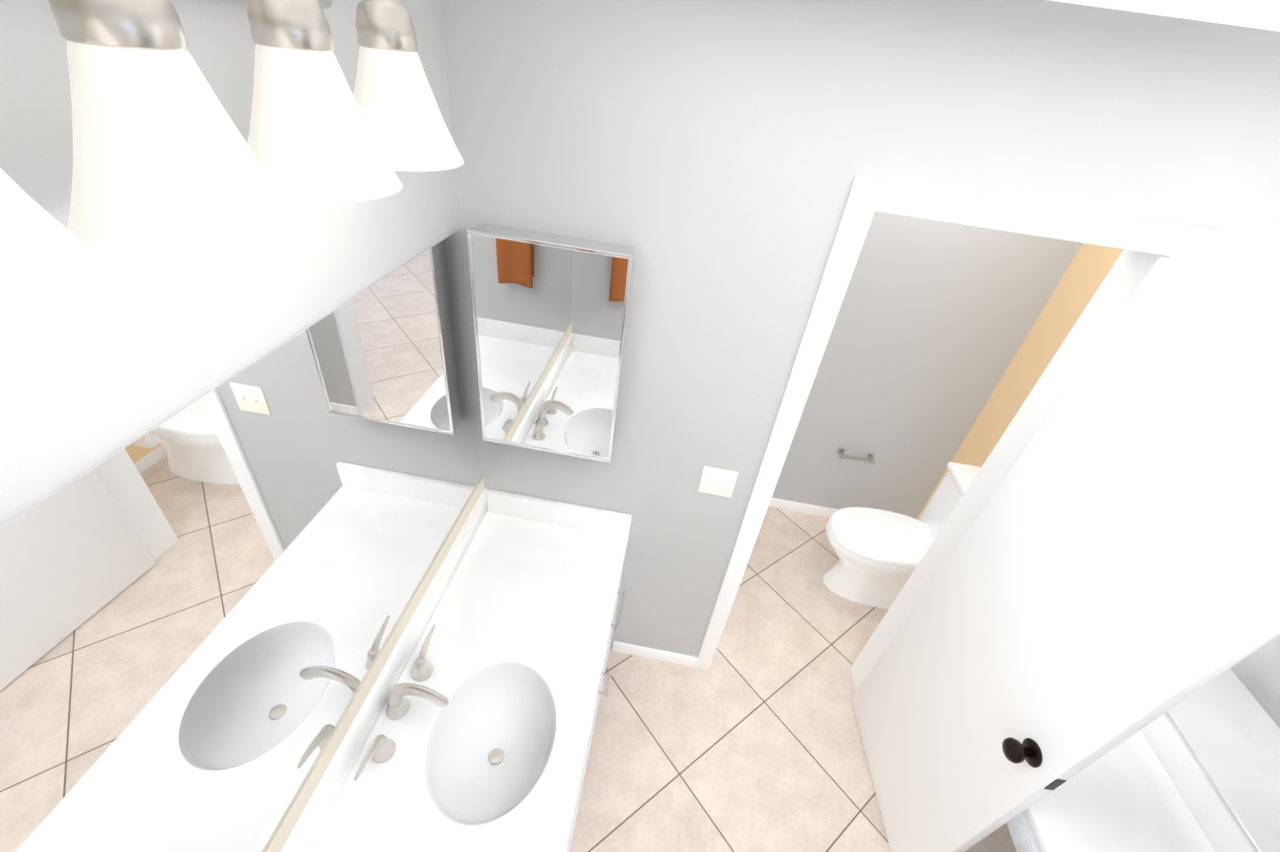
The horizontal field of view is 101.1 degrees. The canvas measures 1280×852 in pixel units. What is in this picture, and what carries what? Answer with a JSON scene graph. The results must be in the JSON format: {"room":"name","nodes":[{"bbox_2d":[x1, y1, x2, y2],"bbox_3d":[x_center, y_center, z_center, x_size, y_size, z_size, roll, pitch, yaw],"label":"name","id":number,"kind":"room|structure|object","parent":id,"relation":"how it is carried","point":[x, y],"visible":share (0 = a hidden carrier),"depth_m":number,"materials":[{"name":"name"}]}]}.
{"room":"bathroom","nodes":[
{"label":"bathroom","id":0,"kind":"room"},
{"bbox_2d":[0,0,460,524],"bbox_3d":[-0.712,0.394,1.147,0.120,2.440,1.776,10,36,2],"label":"wall","id":1,"kind":"structure","parent":0,"point":[161,341],"depth_m":0.64,"materials":[{"name":"grey paint"}]},
{"bbox_2d":[0,0,464,351],"bbox_3d":[-0.420,-0.344,0.487,0.258,0.246,0.810,10,36,2],"label":"sconce","id":2,"kind":"object","parent":1,"relation":"attached to","point":[168,161],"visible":1,"depth_m":0.42,"materials":[{"name":"white glass"}]},
{"bbox_2d":[0,227,481,851],"bbox_3d":[-0.628,0.254,1.055,0.006,0.885,1.484,10,36,2],"label":"mirror","id":3,"kind":"object","parent":1,"relation":"attached to","point":[205,597],"visible":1,"depth_m":0.83,"materials":[{"name":"clear glass"}]},
{"bbox_2d":[264,475,484,851],"bbox_3d":[-0.680,0.637,1.326,0.010,0.058,1.512,10,36,2],"label":"backsplash","id":4,"kind":"structure","parent":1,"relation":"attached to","point":[284,829],"depth_m":1.29,"materials":[{"name":"beige stone"}]},
{"bbox_2d":[569,506,1016,851],"bbox_3d":[0.310,2.427,0.729,7.000,0.100,6.850,10,36,2],"label":"floor","id":5,"kind":"structure","parent":0,"point":[750,740],"depth_m":2.20,"materials":[{"name":"tile"}]},
{"bbox_2d":[280,488,631,851],"bbox_3d":[-0.448,1.069,1.593,0.589,0.894,1.512,10,36,2],"label":"bathroom vanity","id":6,"kind":"object","parent":5,"relation":"on","point":[517,606],"visible":0.96,"depth_m":1.50,"materials":[{"name":"white"}]},
{"bbox_2d":[354,624,449,781],"bbox_3d":[-0.578,0.706,1.361,0.179,0.142,0.398,10,36,2],"label":"faucet","id":7,"kind":"object","parent":6,"relation":"on","point":[382,749],"visible":1,"depth_m":1.33,"materials":[{"name":"silver metal"}]},
{"bbox_2d":[823,461,981,608],"bbox_3d":[1.314,0.588,2.691,0.711,0.782,0.450,10,36,2],"label":"toilet","id":8,"kind":"object","parent":5,"relation":"on","point":[880,552],"visible":0.58,"depth_m":2.67,"materials":[{"name":"white ceramic"}]},
{"bbox_2d":[441,0,1279,656],"bbox_3d":[0.576,0.125,1.766,2.510,2.440,0.120,10,36,2],"label":"wall","id":9,"kind":"structure","parent":0,"point":[709,159],"depth_m":1.18,"materials":[{"name":"grey paint"}]},
{"bbox_2d":[466,222,635,463],"bbox_3d":[-0.258,-0.211,1.539,0.423,0.671,0.088,10,36,2],"label":"medicine cabinet mirror","id":10,"kind":"object","parent":9,"relation":"attached to","point":[550,313],"visible":1,"depth_m":1.46,"materials":[{"name":"silver metal"}]},
{"bbox_2d":[611,641,697,667],"bbox_3d":[0.066,1.050,2.423,0.390,0.070,0.012,10,36,2],"label":"baseboard","id":11,"kind":"structure","parent":9,"relation":"attached to","point":[654,654],"depth_m":2.41,"materials":[{"name":"white wood"}]},
{"bbox_2d":[697,466,738,497],"bbox_3d":[0.263,0.193,1.782,0.116,0.116,0.016,10,36,2],"label":"light switch","id":12,"kind":"object","parent":9,"relation":"attached to","point":[718,482],"visible":1,"depth_m":1.78,"materials":[{"name":"white plastic"}]},
{"bbox_2d":[695,175,1222,692],"bbox_3d":[0.781,0.301,1.855,0.810,2.100,0.150,10,36,2],"label":"door frame","id":13,"kind":"structure","parent":9,"relation":"attached to","point":[1145,244],"depth_m":1.40,"materials":[{"name":"white wood"}]},
{"bbox_2d":[851,257,1279,851],"bbox_3d":[1.083,0.622,1.524,0.173,2.018,0.676,10,36,2],"label":"room door","id":14,"kind":"structure","parent":9,"relation":"in","point":[1106,581],"depth_m":1.25,"materials":[{"name":"white paint"},{"name":"dark bronze"}]},
{"bbox_2d":[771,210,1082,518],"bbox_3d":[1.086,-0.485,2.700,1.797,2.440,0.120,10,36,2],"label":"wall","id":15,"kind":"structure","parent":0,"point":[934,322],"depth_m":2.66,"materials":[{"name":"grey paint"}]},
{"bbox_2d":[768,497,837,516],"bbox_3d":[0.941,0.504,3.340,1.557,0.070,0.014,10,36,2],"label":"baseboard","id":16,"kind":"structure","parent":15,"relation":"attached to","point":[774,503],"depth_m":3.33,"materials":[{"name":"white wood"}]},
{"bbox_2d":[837,448,875,463],"bbox_3d":[1.246,0.176,3.029,0.202,0.036,0.060,10,36,2],"label":"toilet paper holder","id":17,"kind":"object","parent":15,"relation":"attached to","point":[869,459],"visible":1,"depth_m":3.01,"materials":[{"name":"silver metal"}]},
{"bbox_2d":[916,243,1123,519],"bbox_3d":[1.832,-0.005,2.189,0.120,2.440,1.054,10,36,2],"label":"wall","id":18,"kind":"structure","parent":0,"point":[1083,279],"depth_m":2.44,"materials":[{"name":"beige paint"}]},
{"bbox_2d":[1047,0,1279,31],"bbox_3d":[0.689,-0.756,0.827,2.510,0.100,2.950,10,36,2],"label":"ceiling","id":19,"kind":"structure","parent":0,"point":[1263,14],"depth_m":0.90,"materials":[{"name":"white paint"}]},
{"bbox_3d":[1.641,0.804,1.044,0.120,2.440,1.776,10,36,2],"label":"wall","id":20,"kind":"structure","parent":0,"visible":0},
{"bbox_2d":[1006,714,1256,851],"bbox_3d":[1.269,1.141,1.357,0.519,0.237,1.512,10,36,2],"label":"bathtub","id":21,"kind":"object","parent":20,"relation":"attached to","point":[1149,788],"depth_m":1.44,"materials":[{"name":"ceramic"}]},
{"bbox_2d":[1164,633,1279,851],"bbox_3d":[1.586,0.734,1.016,0.008,0.888,1.476,10,36,2],"label":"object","id":22,"kind":"structure","parent":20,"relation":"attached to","point":[1225,725],"depth_m":1.38,"materials":[{"name":"clear glass"}]}
]}

